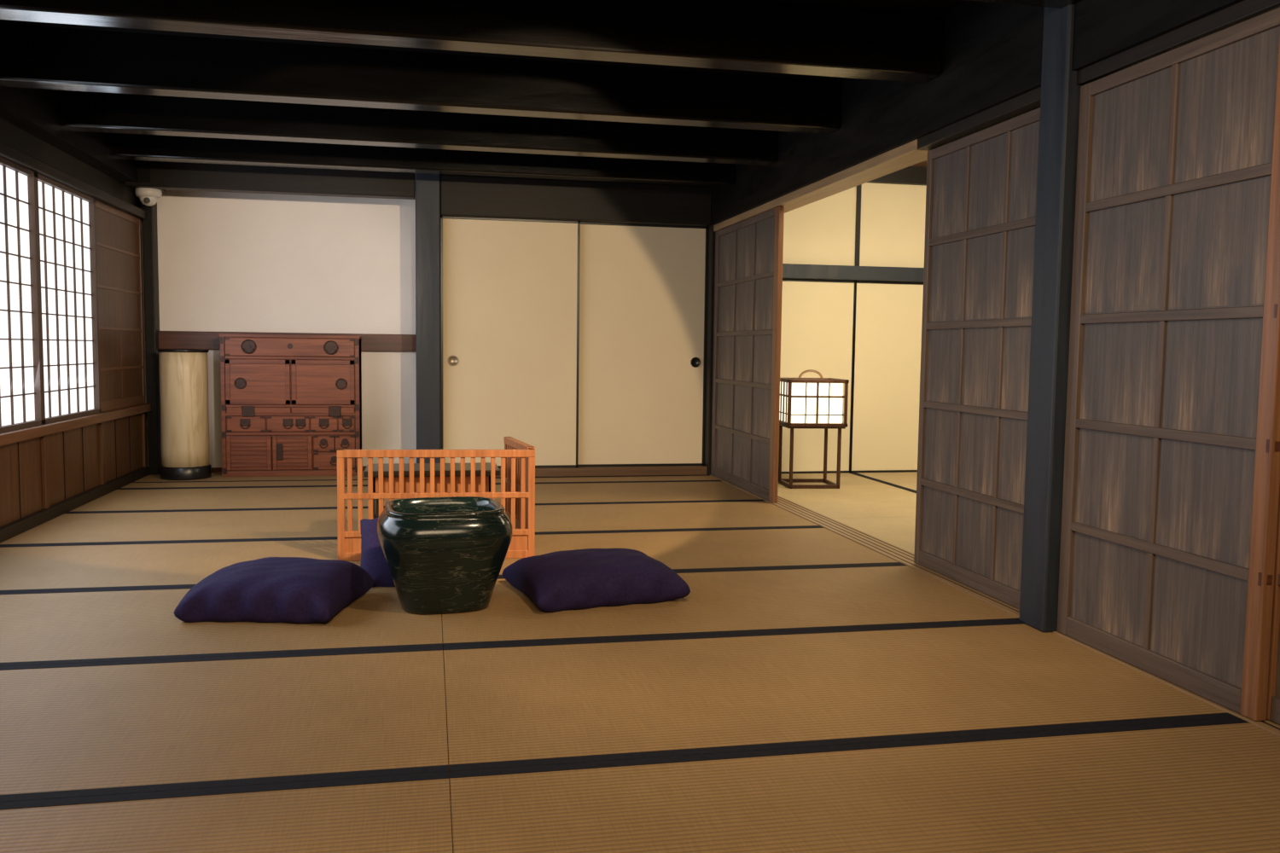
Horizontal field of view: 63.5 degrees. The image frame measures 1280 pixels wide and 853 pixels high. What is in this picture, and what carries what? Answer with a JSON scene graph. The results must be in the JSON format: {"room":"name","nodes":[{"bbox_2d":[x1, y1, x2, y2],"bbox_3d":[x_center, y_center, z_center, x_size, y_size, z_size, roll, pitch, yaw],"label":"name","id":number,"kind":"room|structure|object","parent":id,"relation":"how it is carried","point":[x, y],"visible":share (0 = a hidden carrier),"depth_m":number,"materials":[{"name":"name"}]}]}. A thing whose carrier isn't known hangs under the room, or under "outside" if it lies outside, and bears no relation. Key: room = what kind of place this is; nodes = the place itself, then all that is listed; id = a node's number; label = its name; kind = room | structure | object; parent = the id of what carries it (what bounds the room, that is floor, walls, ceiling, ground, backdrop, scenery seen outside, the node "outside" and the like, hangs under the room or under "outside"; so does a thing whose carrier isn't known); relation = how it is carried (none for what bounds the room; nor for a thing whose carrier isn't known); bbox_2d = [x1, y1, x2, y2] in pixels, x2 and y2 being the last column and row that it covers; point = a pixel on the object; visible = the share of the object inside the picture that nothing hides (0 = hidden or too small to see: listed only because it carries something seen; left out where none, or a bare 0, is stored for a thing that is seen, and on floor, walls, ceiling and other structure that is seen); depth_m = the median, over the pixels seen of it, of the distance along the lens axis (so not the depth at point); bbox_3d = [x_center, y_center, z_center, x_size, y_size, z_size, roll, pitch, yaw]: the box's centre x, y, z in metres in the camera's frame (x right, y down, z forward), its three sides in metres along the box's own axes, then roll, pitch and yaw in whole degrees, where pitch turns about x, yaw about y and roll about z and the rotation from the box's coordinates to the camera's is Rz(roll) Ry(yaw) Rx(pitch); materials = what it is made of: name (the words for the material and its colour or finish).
{"room":"traditional dwelling","nodes":[
{"label":"traditional dwelling","id":0,"kind":"room"},
{"bbox_2d":[0,118,147,527],"bbox_3d":[-2.444,-0.411,2.437,0.108,2.150,9.200,0,4,-12],"label":"wall","id":1,"kind":"structure","parent":0,"point":[41,473],"depth_m":5.41,"materials":[{"name":"brown wood"}]},
{"bbox_2d":[0,157,43,433],"bbox_3d":[-2.823,-0.578,4.540,0.036,1.210,0.905,0,4,-12],"label":"window","id":2,"kind":"structure","parent":1,"relation":"in","point":[20,357],"depth_m":4.80,"materials":[{"name":"beige paper"}]},
{"bbox_2d":[35,172,100,424],"bbox_3d":[-3.004,-0.647,5.424,0.036,1.210,0.905,0,4,-12],"label":"window","id":3,"kind":"structure","parent":1,"relation":"in","point":[66,223],"depth_m":5.45,"materials":[{"name":"beige paper"}]},
{"bbox_2d":[0,466,150,543],"bbox_3d":[-2.399,0.634,2.517,0.042,0.055,8.980,0,4,-12],"label":"baseboard","id":4,"kind":"structure","parent":1,"relation":"attached to","point":[8,531],"depth_m":5.33,"materials":[{"name":"brown wood"}]},
{"bbox_2d":[0,403,151,446],"bbox_3d":[-2.385,0.213,2.487,0.060,0.050,8.980,0,4,-12],"label":"trim","id":5,"kind":"structure","parent":1,"relation":"attached to","point":[15,436],"depth_m":5.30,"materials":[{"name":"brown wood"}]},
{"bbox_2d":[0,86,166,219],"bbox_3d":[-2.308,-1.251,2.389,0.180,0.465,8.980,0,4,-12],"label":"trim","id":6,"kind":"structure","parent":1,"relation":"attached to","point":[35,112],"depth_m":5.13,"materials":[{"name":"black wood"}]},
{"bbox_2d":[95,199,145,412],"bbox_3d":[-3.197,-0.718,6.344,0.030,1.208,0.970,0,4,-12],"label":"sliding panel","id":7,"kind":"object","parent":1,"relation":"in","point":[119,234],"depth_m":6.33,"materials":[{"name":"brown wood"}]},
{"bbox_2d":[134,187,162,206],"bbox_3d":[-3.110,-1.460,6.539,0.156,0.127,0.156,0,4,-12],"label":"dome camera","id":8,"kind":"object","parent":1,"relation":"attached to","point":[148,196],"visible":0.84,"depth_m":6.49,"materials":[{"name":"white plastic"}]},
{"bbox_2d":[140,190,441,467],"bbox_3d":[-1.425,-0.755,7.194,3.970,2.150,0.460,0,4,-12],"label":"wall","id":9,"kind":"structure","parent":0,"point":[228,261],"depth_m":7.11,"materials":[{"name":"white paint"}]},
{"bbox_2d":[124,161,415,199],"bbox_3d":[-2.335,-1.647,6.601,1.755,0.305,0.120,0,4,-12],"label":"trim","id":10,"kind":"structure","parent":9,"relation":"attached to","point":[164,175],"depth_m":6.56,"materials":[{"name":"black wood"}]},
{"bbox_2d":[158,331,415,352],"bbox_3d":[-2.425,-0.585,7.118,1.780,0.122,0.035,0,4,-12],"label":"trim","id":11,"kind":"structure","parent":9,"relation":"attached to","point":[167,340],"depth_m":7.05,"materials":[{"name":"brown wood"}]},
{"bbox_2d":[211,465,366,471],"bbox_3d":[-2.437,0.296,7.192,1.780,0.030,0.020,0,4,-12],"label":"trim","id":12,"kind":"structure","parent":9,"relation":"attached to","point":[213,469],"depth_m":7.09,"materials":[{"name":"brown wood"}]},
{"bbox_2d":[440,215,580,468],"bbox_3d":[-0.874,-0.555,6.987,0.930,1.680,0.033,0,4,-12],"label":"door","id":13,"kind":"structure","parent":9,"relation":"in","point":[509,288],"depth_m":6.97,"materials":[{"name":"beige paper"}]},
{"bbox_2d":[440,174,711,226],"bbox_3d":[-0.420,-1.601,7.017,1.837,0.412,0.160,0,4,-12],"label":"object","id":14,"kind":"structure","parent":9,"relation":"attached to","point":[461,195],"depth_m":6.94,"materials":[{"name":"black wood"}]},
{"bbox_2d":[494,465,707,477],"bbox_3d":[-0.437,0.309,7.164,1.852,0.058,0.155,0,4,-12],"label":"trim","id":15,"kind":"structure","parent":9,"relation":"attached to","point":[639,470],"depth_m":7.15,"materials":[{"name":"brown wood"}]},
{"bbox_2d":[578,221,708,466],"bbox_3d":[0.008,-0.560,7.201,0.930,1.680,0.033,0,4,-12],"label":"door","id":16,"kind":"structure","parent":9,"relation":"in","point":[643,288],"depth_m":7.20,"materials":[{"name":"beige paper"}]},
{"bbox_2d":[0,0,967,81],"bbox_3d":[-0.529,-1.532,2.793,3.970,0.080,9.300,0,4,-12],"label":"ceiling","id":17,"kind":"structure","parent":0,"point":[933,7],"depth_m":4.27,"materials":[{"name":"brown wood"}]},
{"bbox_2d":[58,89,777,165],"bbox_3d":[-1.081,-1.598,5.449,3.750,0.240,0.140,0,4,-12],"label":"ceiling beam","id":18,"kind":"structure","parent":17,"relation":"attached to","point":[78,111],"depth_m":5.36,"materials":[{"name":"black wood"}]},
{"bbox_2d":[0,23,840,133],"bbox_3d":[-0.902,-1.529,4.570,3.750,0.240,0.140,0,4,-12],"label":"ceiling beam","id":19,"kind":"structure","parent":17,"relation":"attached to","point":[32,56],"depth_m":4.48,"materials":[{"name":"black wood"}]},
{"bbox_2d":[109,132,735,186],"bbox_3d":[-1.243,-1.659,6.240,3.750,0.240,0.140,0,4,-12],"label":"ceiling beam","id":20,"kind":"structure","parent":17,"relation":"attached to","point":[122,146],"depth_m":6.16,"materials":[{"name":"black wood"}]},
{"bbox_2d":[0,0,942,82],"bbox_3d":[-0.704,-1.454,3.602,3.750,0.240,0.140,0,4,-12],"label":"ceiling beam","id":21,"kind":"structure","parent":17,"relation":"attached to","point":[766,36],"depth_m":3.66,"materials":[{"name":"black wood"}]},
{"bbox_2d":[0,471,1279,852],"bbox_3d":[0.849,0.707,3.248,6.840,0.121,9.300,0,4,-12],"label":"floor","id":22,"kind":"structure","parent":0,"point":[811,689],"depth_m":2.52,"materials":[{"name":"wicker"}]},
{"bbox_2d":[142,202,161,474],"bbox_3d":[-3.254,-0.755,6.892,0.065,2.150,0.120,0,4,-12],"label":"post","id":23,"kind":"object","parent":22,"relation":"on","point":[149,225],"visible":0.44,"depth_m":6.86,"materials":[{"name":"black wood"}]},
{"bbox_2d":[157,349,211,480],"bbox_3d":[-2.977,-0.085,6.755,0.312,0.840,0.312,0,4,-12],"label":"paper lantern","id":24,"kind":"object","parent":22,"relation":"on","point":[183,373],"visible":1,"depth_m":6.64,"materials":[{"name":"beige paper"}]},
{"bbox_2d":[173,557,374,624],"bbox_3d":[-1.205,0.531,3.459,0.500,0.149,0.480,1,4,2],"label":"floor cushion","id":25,"kind":"object","parent":22,"relation":"on","point":[299,590],"visible":1,"depth_m":3.26,"materials":[{"name":"purple fabric"}]},
{"bbox_2d":[218,333,361,477],"bbox_3d":[-2.349,-0.148,7.001,0.892,0.945,0.280,0,4,-12],"label":"chest","id":26,"kind":"object","parent":22,"relation":"on","point":[289,402],"visible":0.99,"depth_m":6.88,"materials":[{"name":"brown wood"}]},
{"bbox_2d":[360,517,395,587],"bbox_3d":[-0.819,0.489,3.942,0.502,0.272,0.317,0,4,-12],"label":"floor cushion","id":27,"kind":"object","parent":22,"relation":"on","point":[373,561],"visible":0.18,"depth_m":3.83,"materials":[{"name":"purple fabric"}]},
{"bbox_2d":[415,173,441,463],"bbox_3d":[-1.409,-0.731,6.877,0.160,2.150,0.170,0,4,-12],"label":"post","id":28,"kind":"object","parent":22,"relation":"on","point":[427,185],"visible":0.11,"depth_m":6.79,"materials":[{"name":"black wood"}]},
{"bbox_2d":[363,462,500,518],"bbox_3d":[-0.915,0.352,4.559,0.570,0.350,0.300,0,4,-12],"label":"writing desk","id":29,"kind":"object","parent":22,"relation":"on","point":[386,466],"visible":0.24,"depth_m":4.43,"materials":[{"name":"brown wood"}]},
{"bbox_2d":[336,436,535,561],"bbox_3d":[-0.880,0.300,4.483,0.800,0.465,0.538,0,4,-12],"label":"lattice screen","id":30,"kind":"object","parent":22,"relation":"on","point":[517,493],"visible":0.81,"depth_m":4.25,"materials":[{"name":"brown wood"}]},
{"bbox_2d":[377,496,512,614],"bbox_3d":[-0.668,0.437,3.526,0.440,0.341,0.440,-1,4,-18],"label":"pot","id":31,"kind":"object","parent":22,"relation":"on","point":[446,555],"visible":1,"depth_m":3.36,"materials":[{"name":"green ceramic"}]},
{"bbox_2d":[501,547,690,612],"bbox_3d":[-0.168,0.529,3.718,0.550,0.141,0.500,-1,5,-22],"label":"floor cushion","id":32,"kind":"object","parent":22,"relation":"on","point":[576,579],"visible":1,"depth_m":3.55,"materials":[{"name":"purple fabric"}]},
{"bbox_2d":[704,186,715,475],"bbox_3d":[0.547,-0.736,7.271,0.155,2.150,0.180,0,4,-12],"label":"post","id":33,"kind":"object","parent":22,"relation":"on","point":[711,243],"visible":0.14,"depth_m":7.21,"materials":[{"name":"black wood"}]},
{"bbox_2d":[778,369,849,488],"bbox_3d":[1.107,0.008,6.747,0.390,0.759,0.390,0,4,-6],"label":"lantern","id":34,"kind":"object","parent":22,"relation":"on","point":[805,403],"visible":0.89,"depth_m":6.58,"materials":[{"name":"beige paper"}]},
{"bbox_2d":[1019,3,1082,632],"bbox_3d":[1.356,-0.425,3.264,0.175,2.150,0.140,0,4,-12],"label":"post","id":35,"kind":"object","parent":22,"relation":"on","point":[1060,90],"visible":0.51,"depth_m":3.23,"materials":[{"name":"black wood"}]},
{"bbox_2d":[910,159,927,167],"bbox_3d":[2.553,-1.693,4.792,2.870,0.080,6.600,0,4,-12],"label":"ceiling","id":36,"kind":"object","parent":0,"point":[923,164],"depth_m":7.27,"materials":[{"name":"brown wood"}]},
{"bbox_2d":[711,0,1243,225],"bbox_3d":[1.429,-1.271,2.937,0.158,0.414,8.560,0,4,-12],"label":"wall","id":37,"kind":"structure","parent":0,"point":[992,52],"depth_m":3.81,"materials":[{"name":"black wood"}]},
{"bbox_2d":[710,206,784,502],"bbox_3d":[0.655,-0.452,6.532,0.030,1.684,1.330,0,4,-12],"label":"door","id":38,"kind":"structure","parent":37,"relation":"in","point":[749,253],"depth_m":6.41,"materials":[{"name":"brown wood"}]},
{"bbox_2d":[913,107,1040,609],"bbox_3d":[1.254,-0.239,3.800,0.030,1.684,0.900,0,4,-12],"label":"door","id":39,"kind":"structure","parent":37,"relation":"in","point":[981,191],"depth_m":3.82,"materials":[{"name":"brown wood"}]},
{"bbox_2d":[713,0,1279,232],"bbox_3d":[1.432,-1.043,2.955,0.145,0.045,8.560,0,4,-12],"label":"trim","id":40,"kind":"structure","parent":37,"relation":"attached to","point":[914,152],"depth_m":3.65,"materials":[{"name":"brown wood"}]},
{"bbox_2d":[1056,6,1279,721],"bbox_3d":[1.419,-0.163,2.808,0.031,1.684,0.806,0,4,-12],"label":"door","id":41,"kind":"structure","parent":37,"relation":"in","point":[1172,470],"depth_m":2.73,"materials":[{"name":"brown wood"}]},
{"bbox_2d":[1265,488,1279,725],"bbox_3d":[1.616,-0.102,2.032,0.030,1.684,0.900,0,4,-12],"label":"door","id":42,"kind":"structure","parent":37,"relation":"in","point":[1273,691],"depth_m":2.47,"materials":[{"name":"brown wood"}]},
{"bbox_2d":[709,475,1279,737],"bbox_3d":[1.404,0.681,3.129,0.136,0.046,8.650,0,4,-12],"label":"trim","id":43,"kind":"structure","parent":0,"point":[887,549],"depth_m":4.27,"materials":[{"name":"brown wood"}]},
{"bbox_2d":[967,0,1079,8],"bbox_3d":[-0.522,-1.386,2.713,3.750,0.240,0.140,0,4,-12],"label":"ceiling beam","id":44,"kind":"structure","parent":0,"point":[1048,3],"depth_m":3.10,"materials":[{"name":"black wood"}]},
{"bbox_3d":[2.003,-0.767,7.597,2.830,2.200,0.100,0,4,-12],"label":"wall","id":45,"kind":"structure","parent":0,"visible":0},
{"bbox_2d":[779,279,855,473],"bbox_3d":[1.081,-0.353,7.369,0.930,1.385,0.028,0,4,-12],"label":"door","id":46,"kind":"structure","parent":45,"relation":"in","point":[818,316],"depth_m":7.39,"materials":[{"name":"paper"}]},
{"bbox_2d":[782,166,926,282],"bbox_3d":[1.981,-1.452,7.447,2.730,0.813,0.080,0,4,-12],"label":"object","id":47,"kind":"structure","parent":45,"relation":"attached to","point":[874,230],"depth_m":7.37,"materials":[{"name":"paper"}]},
{"bbox_2d":[850,280,923,472],"bbox_3d":[1.983,-0.356,7.553,0.930,1.385,0.028,0,4,-12],"label":"door","id":48,"kind":"structure","parent":45,"relation":"in","point":[887,335],"depth_m":7.50,"materials":[{"name":"paper"}]}
]}

